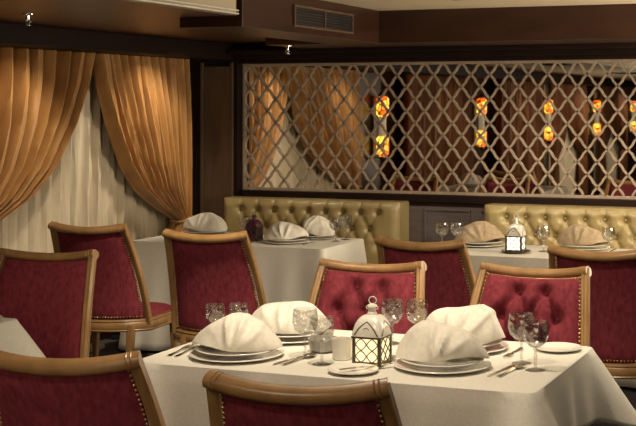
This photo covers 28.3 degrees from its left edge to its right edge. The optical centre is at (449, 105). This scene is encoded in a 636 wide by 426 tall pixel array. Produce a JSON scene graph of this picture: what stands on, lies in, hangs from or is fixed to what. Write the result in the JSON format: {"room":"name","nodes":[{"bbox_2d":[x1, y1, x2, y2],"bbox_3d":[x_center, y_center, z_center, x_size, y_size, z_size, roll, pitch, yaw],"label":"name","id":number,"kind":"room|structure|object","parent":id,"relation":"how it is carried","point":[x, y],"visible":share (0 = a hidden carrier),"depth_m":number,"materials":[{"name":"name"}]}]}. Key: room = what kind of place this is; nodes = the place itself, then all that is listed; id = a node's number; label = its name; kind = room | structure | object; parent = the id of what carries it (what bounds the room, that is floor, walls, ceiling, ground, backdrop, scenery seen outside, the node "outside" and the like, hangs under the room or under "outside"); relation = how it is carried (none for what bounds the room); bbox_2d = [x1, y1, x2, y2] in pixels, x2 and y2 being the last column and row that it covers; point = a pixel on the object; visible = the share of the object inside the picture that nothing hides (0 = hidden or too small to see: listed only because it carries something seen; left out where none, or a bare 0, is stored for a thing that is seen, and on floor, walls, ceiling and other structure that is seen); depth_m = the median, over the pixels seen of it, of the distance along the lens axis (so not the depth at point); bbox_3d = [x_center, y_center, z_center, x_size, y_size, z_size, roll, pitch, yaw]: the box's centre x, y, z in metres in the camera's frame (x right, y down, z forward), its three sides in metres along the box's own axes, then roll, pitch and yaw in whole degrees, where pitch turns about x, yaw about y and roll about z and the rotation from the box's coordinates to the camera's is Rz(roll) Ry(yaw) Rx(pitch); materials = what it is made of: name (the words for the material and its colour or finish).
{"room":"restaurant dining room","nodes":[
{"label":"restaurant dining room","id":0,"kind":"room"},
{"bbox_2d":[90,332,119,342],"bbox_3d":[-5.225,0.510,1.454,0.100,2.320,18.620,0,0,20],"label":"wall","id":1,"kind":"structure","parent":0,"point":[102,335],"depth_m":8.99,"materials":[{"name":"brown wood"}]},
{"bbox_2d":[0,47,95,220],"bbox_3d":[-2.685,0.610,7.846,0.174,2.001,1.572,0,0,20],"label":"curtain","id":2,"kind":"object","parent":1,"relation":"hanging from","point":[43,93],"visible":0.95,"depth_m":7.90,"materials":[{"name":"orange fabric"}]},
{"bbox_2d":[0,22,242,60],"bbox_3d":[-4.955,-0.422,1.305,0.510,0.125,18.320,0,0,20],"label":"trim","id":3,"kind":"structure","parent":1,"relation":"attached to","point":[15,35],"depth_m":8.16,"materials":[{"name":"brown wood"}]},
{"bbox_2d":[0,70,170,334],"bbox_3d":[-2.601,0.615,8.540,0.063,1.990,2.882,0,0,20],"label":"sheer curtain","id":4,"kind":"object","parent":3,"relation":"hanging from","point":[88,187],"visible":0.17,"depth_m":8.69,"materials":[{"name":"white fabric"}]},
{"bbox_2d":[93,54,192,231],"bbox_3d":[-2.213,0.610,9.163,0.176,2.001,1.212,0,0,20],"label":"curtain","id":5,"kind":"object","parent":1,"relation":"hanging from","point":[145,101],"visible":0.79,"depth_m":9.14,"materials":[{"name":"orange fabric"}]},
{"bbox_2d":[242,44,300,49],"bbox_3d":[1.672,0.510,8.774,7.960,2.320,0.190,0,0,20],"label":"wall","id":6,"kind":"structure","parent":0,"point":[246,46],"depth_m":9.80,"materials":[{"name":"brown wood"}]},
{"bbox_2d":[189,46,243,215],"bbox_3d":[-1.883,0.600,9.886,0.515,2.140,0.110,0,0,20],"label":"pilaster","id":7,"kind":"object","parent":6,"relation":"attached to","point":[194,64],"visible":0.29,"depth_m":9.83,"materials":[{"name":"brown wood"}]},
{"bbox_2d":[200,62,233,219],"bbox_3d":[-1.828,0.530,9.798,0.290,1.740,0.020,0,0,20],"label":"column","id":8,"kind":"structure","parent":6,"relation":"attached to","point":[216,82],"depth_m":9.79,"materials":[{"name":"brown wood"}]},
{"bbox_2d":[226,43,635,63],"bbox_3d":[1.834,-0.380,8.462,7.445,0.100,0.270,0,0,20],"label":"trim","id":9,"kind":"structure","parent":6,"relation":"attached to","point":[607,50],"depth_m":9.12,"materials":[{"name":"brown wood"}]},
{"bbox_2d":[242,190,635,207],"bbox_3d":[1.880,0.699,8.554,7.420,0.082,0.085,0,0,20],"label":"trim","id":10,"kind":"structure","parent":6,"relation":"attached to","point":[413,199],"depth_m":9.20,"materials":[{"name":"brown wood"}]},
{"bbox_2d":[246,62,635,195],"bbox_3d":[0.045,0.164,9.247,3.542,0.988,0.012,0,0,20],"label":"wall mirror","id":11,"kind":"object","parent":6,"relation":"attached to","point":[557,73],"visible":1,"depth_m":9.26,"materials":[{"name":"clear glass"}]},
{"bbox_2d":[243,59,635,199],"bbox_3d":[0.041,0.164,9.232,3.544,0.988,0.017,0,0,20],"label":"lattice screen","id":12,"kind":"object","parent":11,"relation":"attached to","point":[599,61],"visible":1,"depth_m":9.29,"materials":[{"name":"brown wood"}]},
{"bbox_2d":[409,205,484,241],"bbox_3d":[1.882,1.143,8.559,7.420,0.855,0.074,0,0,20],"label":"wall panel","id":13,"kind":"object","parent":6,"relation":"attached to","point":[422,219],"depth_m":9.24,"materials":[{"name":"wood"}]},
{"bbox_2d":[89,334,635,425],"bbox_3d":[-1.431,1.700,0.097,8.160,0.060,18.620,0,0,20],"label":"floor","id":14,"kind":"structure","parent":0,"point":[107,346],"depth_m":8.47,"materials":[{"name":"carpet"}]},
{"bbox_2d":[0,248,98,357],"bbox_3d":[-1.941,1.173,5.611,0.607,1.005,0.690,0,0,8],"label":"dining chair","id":15,"kind":"object","parent":14,"relation":"on","point":[50,295],"visible":0.66,"depth_m":5.80,"materials":[{"name":"fabric"}]},
{"bbox_2d":[0,350,165,425],"bbox_3d":[-1.040,1.173,3.750,0.607,1.005,0.690,0,0,9],"label":"dining chair","id":16,"kind":"object","parent":14,"relation":"on","point":[117,389],"visible":1,"depth_m":3.46,"materials":[{"name":"fabric"}]},
{"bbox_2d":[48,221,177,356],"bbox_3d":[-2.026,1.173,7.504,0.607,1.005,0.690,0,0,13],"label":"dining chair","id":17,"kind":"object","parent":14,"relation":"on","point":[118,306],"visible":0.54,"depth_m":7.29,"materials":[{"name":"fabric"}]},
{"bbox_2d":[162,229,266,345],"bbox_3d":[-1.265,1.173,7.062,0.607,1.005,0.690,0,0,13],"label":"dining chair","id":18,"kind":"object","parent":14,"relation":"on","point":[213,271],"visible":0.79,"depth_m":6.84,"materials":[{"name":"fabric"}]},
{"bbox_2d":[202,369,401,425],"bbox_3d":[-0.320,1.173,3.410,0.607,1.005,0.690,0,0,12],"label":"dining chair","id":19,"kind":"object","parent":14,"relation":"on","point":[232,400],"visible":1,"depth_m":3.11,"materials":[{"name":"fabric"}]},
{"bbox_2d":[224,196,408,263],"bbox_3d":[-1.096,1.188,9.260,1.460,0.965,0.620,0,0,20],"label":"banquette","id":20,"kind":"object","parent":14,"relation":"on","point":[370,219],"visible":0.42,"depth_m":9.28,"materials":[{"name":"yellow leather"}]},
{"bbox_2d":[308,258,426,333],"bbox_3d":[-0.411,1.173,5.198,0.607,1.005,0.690,0,0,14],"label":"dining chair","id":21,"kind":"object","parent":14,"relation":"on","point":[341,290],"visible":0.43,"depth_m":5.41,"materials":[{"name":"fabric"}]},
{"bbox_2d":[374,235,475,318],"bbox_3d":[-0.058,1.173,6.675,0.607,1.005,0.690,0,0,20],"label":"dining chair","id":22,"kind":"object","parent":14,"relation":"on","point":[446,282],"visible":0.34,"depth_m":6.41,"materials":[{"name":"fabric"}]},
{"bbox_2d":[469,262,591,346],"bbox_3d":[0.263,1.173,5.050,0.607,1.005,0.690,0,0,20],"label":"dining chair","id":23,"kind":"object","parent":14,"relation":"on","point":[560,298],"visible":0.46,"depth_m":5.24,"materials":[{"name":"fabric"}]},
{"bbox_2d":[485,203,635,248],"bbox_3d":[0.895,1.188,8.548,1.470,0.965,0.620,0,0,20],"label":"banquette","id":24,"kind":"object","parent":14,"relation":"on","point":[557,218],"visible":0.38,"depth_m":8.70,"materials":[{"name":"yellow leather"}]},
{"bbox_2d":[547,244,635,378],"bbox_3d":[0.803,1.173,6.261,0.607,1.005,0.690,0,0,20],"label":"dining chair","id":25,"kind":"object","parent":14,"relation":"on","point":[613,277],"visible":0.55,"depth_m":6.03,"materials":[{"name":"fabric"}]},
{"bbox_3d":[-0.296,1.299,4.636,1.488,0.742,0.818,0,0,20],"label":"dining table","id":26,"kind":"object","parent":14,"relation":"on","visible":0},
{"bbox_2d":[142,329,635,425],"bbox_3d":[-0.296,1.069,4.635,1.893,0.301,1.222,0,0,20],"label":"tablecloth","id":27,"kind":"object","parent":26,"relation":"on","point":[573,388],"visible":0.62,"depth_m":4.34,"materials":[{"name":"fabric"}]},
{"bbox_2d":[166,344,193,355],"bbox_3d":[-1.011,0.913,4.678,0.025,0.009,0.200,0,0,14],"label":"fork","id":28,"kind":"object","parent":27,"relation":"on","point":[189,345],"visible":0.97,"depth_m":4.70,"materials":[{"name":"silver metal"}]},
{"bbox_2d":[174,345,198,356],"bbox_3d":[-0.981,0.913,4.667,0.025,0.009,0.200,0,0,14],"label":"fork","id":29,"kind":"object","parent":27,"relation":"on","point":[195,346],"visible":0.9,"depth_m":4.68,"materials":[{"name":"silver metal"}]},
{"bbox_2d":[189,348,283,362],"bbox_3d":[-0.781,0.910,4.586,0.344,0.016,0.344,0,0,20],"label":"charger plate","id":30,"kind":"object","parent":27,"relation":"on","point":[195,354],"visible":0.58,"depth_m":4.54,"materials":[{"name":"white ceramic"}]},
{"bbox_2d":[196,345,274,355],"bbox_3d":[-0.781,0.893,4.586,0.296,0.018,0.296,0,0,20],"label":"dinner plate","id":31,"kind":"object","parent":30,"relation":"on","point":[202,349],"visible":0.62,"depth_m":4.53,"materials":[{"name":"white ceramic"}]},
{"bbox_2d":[191,312,281,351],"bbox_3d":[-0.781,0.820,4.590,0.335,0.123,0.235,0,0,4],"label":"folded napkin","id":32,"kind":"object","parent":31,"relation":"on","point":[234,332],"visible":1,"depth_m":4.52,"materials":[{"name":"white fabric"}]},
{"bbox_2d":[272,355,302,364],"bbox_3d":[-0.579,0.916,4.521,0.019,0.005,0.215,0,0,26],"label":"table knife","id":33,"kind":"object","parent":27,"relation":"on","point":[300,355],"visible":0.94,"depth_m":4.50,"materials":[{"name":"silver metal"}]},
{"bbox_2d":[280,353,315,364],"bbox_3d":[-0.546,0.913,4.509,0.041,0.010,0.198,0,0,29],"label":"soup spoon","id":34,"kind":"object","parent":27,"relation":"on","point":[308,354],"visible":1,"depth_m":4.53,"materials":[{"name":"silver metal"}]},
{"bbox_2d":[292,309,317,355],"bbox_3d":[-0.529,0.829,4.565,0.093,0.178,0.093,0,0,20],"label":"goblet","id":35,"kind":"object","parent":27,"relation":"on","point":[293,309],"visible":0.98,"depth_m":4.56,"materials":[{"name":"clear glass"}]},
{"bbox_2d":[292,309,317,334],"bbox_3d":[-0.529,0.788,4.565,0.093,0.097,0.093,0,0,20],"label":"bowl","id":36,"kind":"object","parent":35,"relation":"on","point":[293,309],"depth_m":4.56,"materials":[{"name":"clear glass"}]},
{"bbox_2d":[279,330,331,342],"bbox_3d":[-0.633,0.910,4.942,0.344,0.016,0.344,0,0,20],"label":"charger plate","id":37,"kind":"object","parent":27,"relation":"on","point":[299,339],"visible":0.16,"depth_m":4.89,"materials":[{"name":"white ceramic"}]},
{"bbox_2d":[276,329,326,337],"bbox_3d":[-0.633,0.893,4.942,0.296,0.018,0.296,0,0,20],"label":"dinner plate","id":38,"kind":"object","parent":37,"relation":"on","point":[278,335],"visible":0.27,"depth_m":4.88,"materials":[{"name":"white ceramic"}]},
{"bbox_2d":[252,301,331,333],"bbox_3d":[-0.632,0.826,4.945,0.335,0.111,0.236,0,0,8],"label":"folded napkin","id":39,"kind":"object","parent":38,"relation":"on","point":[277,316],"visible":0.93,"depth_m":4.87,"materials":[{"name":"white fabric"}]},
{"bbox_2d":[309,318,334,363],"bbox_3d":[-0.456,0.834,4.443,0.089,0.170,0.089,0,0,20],"label":"goblet","id":40,"kind":"object","parent":27,"relation":"on","point":[333,318],"visible":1,"depth_m":4.44,"materials":[{"name":"clear glass"}]},
{"bbox_2d":[309,318,334,341],"bbox_3d":[-0.456,0.794,4.443,0.089,0.092,0.089,0,0,20],"label":"bowl","id":41,"kind":"object","parent":40,"relation":"on","point":[333,318],"depth_m":4.44,"materials":[{"name":"clear glass"}]},
{"bbox_2d":[308,335,336,353],"bbox_3d":[-0.474,0.892,4.673,0.114,0.052,0.114,0,0,20],"label":"sugar bowl","id":42,"kind":"object","parent":27,"relation":"on","point":[321,346],"visible":0.81,"depth_m":4.63,"materials":[{"name":"glass"}]},
{"bbox_2d":[332,337,351,360],"bbox_3d":[-0.392,0.880,4.532,0.073,0.076,0.073,0,0,20],"label":"cup","id":43,"kind":"object","parent":27,"relation":"on","point":[341,346],"visible":0.99,"depth_m":4.50,"materials":[{"name":"white ceramic"}]},
{"bbox_2d":[328,363,378,374],"bbox_3d":[-0.334,0.911,4.309,0.176,0.014,0.176,0,0,20],"label":"plate","id":44,"kind":"object","parent":27,"relation":"on","point":[335,368],"visible":0.93,"depth_m":4.32,"materials":[{"name":"white ceramic"}]},
{"bbox_2d":[339,363,393,369],"bbox_3d":[-0.289,0.903,4.340,0.215,0.005,0.019,0,0,-32],"label":"table knife","id":45,"kind":"object","parent":44,"relation":"on","point":[385,363],"visible":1,"depth_m":4.33,"materials":[{"name":"silver metal"}]},
{"bbox_2d":[351,296,392,365],"bbox_3d":[-0.278,0.799,4.464,0.119,0.240,0.119,0,0,20],"label":"lantern","id":46,"kind":"object","parent":27,"relation":"on","point":[371,337],"visible":0.98,"depth_m":4.42,"materials":[{"name":"white metal"}]},
{"bbox_2d":[381,301,403,342],"bbox_3d":[-0.223,0.834,4.827,0.089,0.170,0.089,0,0,20],"label":"goblet","id":47,"kind":"object","parent":27,"relation":"on","point":[402,301],"visible":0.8,"depth_m":4.83,"materials":[{"name":"clear glass"}]},
{"bbox_2d":[381,301,403,323],"bbox_3d":[-0.223,0.794,4.827,0.089,0.092,0.089,0,0,20],"label":"bowl","id":48,"kind":"object","parent":47,"relation":"on","point":[402,301],"depth_m":4.82,"materials":[{"name":"clear glass"}]},
{"bbox_2d":[405,301,428,323],"bbox_3d":[-0.128,0.834,4.825,0.089,0.170,0.089,0,0,20],"label":"goblet","id":49,"kind":"object","parent":27,"relation":"on","point":[427,301],"visible":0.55,"depth_m":4.82,"materials":[{"name":"clear glass"}]},
{"bbox_2d":[394,358,490,373],"bbox_3d":[-0.026,0.910,4.396,0.344,0.016,0.344,0,0,20],"label":"charger plate","id":50,"kind":"object","parent":27,"relation":"on","point":[398,363],"visible":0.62,"depth_m":4.33,"materials":[{"name":"white ceramic"}]},
{"bbox_2d":[400,357,484,366],"bbox_3d":[-0.026,0.893,4.396,0.296,0.018,0.296,0,0,20],"label":"dinner plate","id":51,"kind":"object","parent":50,"relation":"on","point":[465,361],"visible":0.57,"depth_m":4.35,"materials":[{"name":"white ceramic"}]},
{"bbox_2d":[396,320,489,362],"bbox_3d":[-0.027,0.819,4.393,0.336,0.124,0.228,0,0,13],"label":"folded napkin","id":52,"kind":"object","parent":51,"relation":"on","point":[427,340],"visible":1,"depth_m":4.33,"materials":[{"name":"white fabric"}]},
{"bbox_2d":[484,341,508,352],"bbox_3d":[0.050,0.910,4.729,0.344,0.016,0.344,0,0,20],"label":"charger plate","id":53,"kind":"object","parent":27,"relation":"on","point":[503,345],"visible":0.21,"depth_m":4.70,"materials":[{"name":"white ceramic"}]},
{"bbox_2d":[483,339,501,346],"bbox_3d":[0.050,0.893,4.729,0.296,0.018,0.296,0,0,20],"label":"dinner plate","id":54,"kind":"object","parent":53,"relation":"on","point":[498,341],"visible":0.13,"depth_m":4.69,"materials":[{"name":"white ceramic"}]},
{"bbox_2d":[426,304,504,344],"bbox_3d":[0.051,0.813,4.732,0.335,0.136,0.234,0,0,25],"label":"folded napkin","id":55,"kind":"object","parent":54,"relation":"on","point":[480,320],"visible":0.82,"depth_m":4.66,"materials":[{"name":"white fabric"}]},
{"bbox_2d":[487,365,512,376],"bbox_3d":[0.176,0.916,4.330,0.019,0.005,0.215,0,0,26],"label":"table knife","id":56,"kind":"object","parent":27,"relation":"on","point":[507,367],"visible":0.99,"depth_m":4.31,"materials":[{"name":"silver metal"}]},
{"bbox_2d":[496,364,524,376],"bbox_3d":[0.209,0.913,4.319,0.041,0.010,0.198,0,0,29],"label":"soup spoon","id":57,"kind":"object","parent":27,"relation":"on","point":[515,365],"visible":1,"depth_m":4.35,"materials":[{"name":"silver metal"}]},
{"bbox_2d":[503,347,522,356],"bbox_3d":[0.237,0.913,4.641,0.025,0.009,0.200,0,0,20],"label":"fork","id":58,"kind":"object","parent":27,"relation":"on","point":[519,348],"visible":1,"depth_m":4.60,"materials":[{"name":"silver metal"}]},
{"bbox_2d":[508,313,534,363],"bbox_3d":[0.255,0.829,4.460,0.093,0.178,0.093,0,0,20],"label":"goblet","id":59,"kind":"object","parent":27,"relation":"on","point":[509,313],"visible":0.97,"depth_m":4.46,"materials":[{"name":"clear glass"}]},
{"bbox_2d":[508,313,534,338],"bbox_3d":[0.255,0.788,4.460,0.093,0.097,0.093,0,0,20],"label":"bowl","id":60,"kind":"object","parent":59,"relation":"on","point":[509,313],"depth_m":4.46,"materials":[{"name":"clear glass"}]},
{"bbox_2d":[522,321,548,368],"bbox_3d":[0.297,0.834,4.344,0.089,0.170,0.089,0,0,20],"label":"goblet","id":61,"kind":"object","parent":27,"relation":"on","point":[546,321],"visible":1,"depth_m":4.34,"materials":[{"name":"clear glass"}]},
{"bbox_2d":[522,321,548,347],"bbox_3d":[0.297,0.794,4.344,0.089,0.092,0.089,0,0,20],"label":"bowl","id":62,"kind":"object","parent":61,"relation":"on","point":[546,321],"depth_m":4.34,"materials":[{"name":"clear glass"}]},
{"bbox_2d":[535,342,581,352],"bbox_3d":[0.407,0.911,4.702,0.176,0.014,0.176,0,0,20],"label":"plate","id":63,"kind":"object","parent":27,"relation":"on","point":[556,347],"visible":0.99,"depth_m":4.73,"materials":[{"name":"white ceramic"}]},
{"bbox_3d":[-2.624,1.299,5.165,1.268,0.742,0.948,0,0,20],"label":"dining table","id":64,"kind":"object","parent":14,"relation":"on","visible":0},
{"bbox_2d":[0,318,45,357],"bbox_3d":[-2.625,1.075,5.165,1.685,0.313,1.365,0,0,20],"label":"tablecloth","id":65,"kind":"object","parent":64,"relation":"on","point":[14,338],"visible":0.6,"depth_m":5.33,"materials":[{"name":"fabric"}]},
{"bbox_3d":[-1.383,1.299,8.592,1.438,0.742,0.638,0,0,20],"label":"dining table","id":66,"kind":"object","parent":14,"relation":"on","visible":0},
{"bbox_2d":[118,235,366,350],"bbox_3d":[-1.382,1.285,8.593,1.638,0.733,0.838,0,0,20],"label":"tablecloth","id":67,"kind":"object","parent":66,"relation":"on","point":[287,271],"visible":0.27,"depth_m":8.23,"materials":[{"name":"fabric"}]},
{"bbox_2d":[183,231,229,234],"bbox_3d":[-1.740,0.910,8.885,0.344,0.016,0.344,0,0,20],"label":"charger plate","id":68,"kind":"object","parent":67,"relation":"on","point":[224,232],"visible":0.13,"depth_m":8.93,"materials":[{"name":"white ceramic"}]},
{"bbox_2d":[184,229,223,233],"bbox_3d":[-1.740,0.893,8.885,0.296,0.018,0.296,0,0,20],"label":"dinner plate","id":69,"kind":"object","parent":68,"relation":"on","point":[188,230],"visible":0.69,"depth_m":8.80,"materials":[{"name":"white ceramic"}]},
{"bbox_2d":[183,212,226,231],"bbox_3d":[-1.740,0.819,8.885,0.337,0.125,0.221,0,0,20],"label":"folded napkin","id":70,"kind":"object","parent":69,"relation":"on","point":[202,222],"visible":1,"depth_m":8.82,"materials":[{"name":"white fabric"}]},
{"bbox_2d":[245,212,262,241],"bbox_3d":[-1.337,0.820,8.528,0.098,0.198,0.098,0,0,20],"label":"lantern","id":71,"kind":"object","parent":67,"relation":"on","point":[254,227],"visible":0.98,"depth_m":8.49,"materials":[{"name":"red glass"}]},
{"bbox_2d":[263,239,308,243],"bbox_3d":[-1.099,0.911,8.390,0.310,0.015,0.310,0,0,20],"label":"charger plate","id":72,"kind":"object","parent":67,"relation":"on","point":[304,240],"visible":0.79,"depth_m":8.37,"materials":[{"name":"white ceramic"}]},
{"bbox_2d":[267,237,305,241],"bbox_3d":[-1.099,0.895,8.390,0.266,0.017,0.266,0,0,20],"label":"dinner plate","id":73,"kind":"object","parent":72,"relation":"on","point":[302,238],"visible":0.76,"depth_m":8.32,"materials":[{"name":"white ceramic"}]},
{"bbox_2d":[264,221,308,239],"bbox_3d":[-1.098,0.830,8.394,0.303,0.111,0.224,0,0,2],"label":"folded napkin","id":74,"kind":"object","parent":73,"relation":"on","point":[281,230],"visible":1,"depth_m":8.32,"materials":[{"name":"white fabric"}]},
{"bbox_2d":[305,236,335,239],"bbox_3d":[-0.919,0.912,8.655,0.268,0.013,0.268,0,0,20],"label":"charger plate","id":75,"kind":"object","parent":67,"relation":"on","point":[328,237],"visible":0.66,"depth_m":8.63,"materials":[{"name":"white ceramic"}]},
{"bbox_2d":[309,235,332,237],"bbox_3d":[-0.919,0.898,8.655,0.231,0.014,0.231,0,0,20],"label":"dinner plate","id":76,"kind":"object","parent":75,"relation":"on","point":[310,236],"visible":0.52,"depth_m":8.57,"materials":[{"name":"white ceramic"}]},
{"bbox_2d":[302,215,334,235],"bbox_3d":[-0.919,0.824,8.655,0.253,0.131,0.220,0,0,11],"label":"folded napkin","id":77,"kind":"object","parent":76,"relation":"on","point":[316,225],"visible":0.92,"depth_m":8.58,"materials":[{"name":"white fabric"}]},
{"bbox_3d":[0.614,1.299,7.878,1.498,0.742,0.638,0,0,20],"label":"dining table","id":78,"kind":"object","parent":14,"relation":"on","visible":0,"materials":[{"name":"linen cloth"}]},
{"bbox_2d":[465,245,635,387],"bbox_3d":[0.613,1.285,7.879,1.699,0.733,0.840,0,0,20],"label":"tablecloth","id":79,"kind":"object","parent":78,"relation":"on","point":[534,259],"visible":0.08,"depth_m":7.68,"materials":[{"name":"fabric"}]},
{"bbox_2d":[465,242,504,246],"bbox_3d":[0.197,0.910,8.213,0.344,0.016,0.344,0,0,20],"label":"charger plate","id":80,"kind":"object","parent":79,"relation":"on","point":[499,243],"visible":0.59,"depth_m":8.19,"materials":[{"name":"white ceramic"}]},
{"bbox_2d":[465,239,501,244],"bbox_3d":[0.197,0.893,8.213,0.296,0.018,0.296,0,0,20],"label":"dinner plate","id":81,"kind":"object","parent":80,"relation":"on","point":[495,240],"visible":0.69,"depth_m":8.21,"materials":[{"name":"white ceramic"}]},
{"bbox_2d":[455,221,504,241],"bbox_3d":[0.197,0.819,8.214,0.335,0.124,0.236,0,0,-9],"label":"folded napkin","id":82,"kind":"object","parent":81,"relation":"on","point":[479,231],"visible":0.97,"depth_m":8.14,"materials":[{"name":"white fabric"}]},
{"bbox_2d":[501,249,529,253],"bbox_3d":[0.411,0.910,7.818,0.184,0.016,0.184,0,0,20],"label":"tray","id":83,"kind":"object","parent":79,"relation":"on","point":[503,250],"visible":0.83,"depth_m":7.77,"materials":[{"name":"black metal"}]},
{"bbox_2d":[505,214,526,251],"bbox_3d":[0.411,0.792,7.818,0.116,0.235,0.116,0,0,20],"label":"lantern","id":84,"kind":"object","parent":83,"relation":"on","point":[515,234],"visible":1,"depth_m":7.78,"materials":[{"name":"beige metal"}]},
{"bbox_2d":[536,225,549,251],"bbox_3d":[0.588,0.838,7.882,0.084,0.162,0.084,0,0,20],"label":"goblet","id":85,"kind":"object","parent":79,"relation":"on","point":[541,225],"visible":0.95,"depth_m":7.88,"materials":[{"name":"clear glass"}]},
{"bbox_2d":[558,245,609,250],"bbox_3d":[0.851,0.910,8.022,0.344,0.016,0.344,0,0,20],"label":"charger plate","id":86,"kind":"object","parent":79,"relation":"on","point":[604,246],"visible":0.43,"depth_m":8.01,"materials":[{"name":"white ceramic"}]},
{"bbox_2d":[560,244,605,247],"bbox_3d":[0.851,0.893,8.022,0.296,0.018,0.296,0,0,20],"label":"dinner plate","id":87,"kind":"object","parent":86,"relation":"on","point":[591,245],"visible":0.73,"depth_m":7.96,"materials":[{"name":"white ceramic"}]},
{"bbox_2d":[557,224,607,244],"bbox_3d":[0.853,0.821,8.027,0.335,0.121,0.234,0,0,20],"label":"folded napkin","id":88,"kind":"object","parent":87,"relation":"on","point":[575,234],"visible":1,"depth_m":7.95,"materials":[{"name":"white fabric"}]},
{"bbox_2d":[265,4,635,48],"bbox_3d":[2.040,-0.542,8.080,6.800,0.225,0.850,0,0,20],"label":"beam","id":89,"kind":"structure","parent":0,"point":[606,23],"depth_m":8.26,"materials":[{"name":"brown wood"}]},
{"bbox_2d":[283,45,291,53],"bbox_3d":[-1.157,-0.400,8.910,0.070,0.061,0.070,0,0,20],"label":"sprinkler","id":90,"kind":"object","parent":89,"relation":"attached to","point":[286,46],"visible":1,"depth_m":8.90,"materials":[{"name":"silver metal"}]},
{"bbox_2d":[323,0,635,10],"bbox_3d":[-1.431,-0.690,0.097,8.160,0.080,18.620,0,0,20],"label":"ceiling","id":91,"kind":"structure","parent":0,"point":[379,5],"depth_m":7.93,"materials":[{"name":"beige paint"}]},
{"bbox_2d":[0,0,264,43],"bbox_3d":[-4.254,-0.568,1.054,2.000,0.165,18.320,0,0,20],"label":"soffit slab","id":92,"kind":"structure","parent":91,"relation":"attached to","point":[117,16],"depth_m":6.77,"materials":[{"name":"brown wood"}]},
{"bbox_2d":[21,13,34,25],"bbox_3d":[-2.223,-0.455,6.583,0.070,0.061,0.070,0,0,20],"label":"sprinkler","id":93,"kind":"object","parent":92,"relation":"attached to","point":[27,15],"visible":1,"depth_m":6.58,"materials":[{"name":"silver metal"}]},
{"bbox_2d":[121,0,238,14],"bbox_3d":[-3.765,-0.570,-0.639,0.060,0.170,15.460,0,0,20],"label":"trim","id":94,"kind":"structure","parent":92,"relation":"attached to","point":[231,4],"depth_m":6.35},
{"bbox_2d":[180,0,378,43],"bbox_3d":[-0.986,-0.542,7.712,0.390,0.225,1.900,0,0,20],"label":"soffit beam","id":95,"kind":"structure","parent":91,"relation":"attached to","point":[261,18],"depth_m":7.31,"materials":[{"name":"brown wood"}]},
{"bbox_2d":[293,4,353,33],"bbox_3d":[-0.772,-0.530,7.710,0.014,0.130,0.840,0,0,20],"label":"air vent","id":96,"kind":"object","parent":95,"relation":"attached to","point":[303,16],"visible":1,"depth_m":7.68,"materials":[{"name":"brown metal"}]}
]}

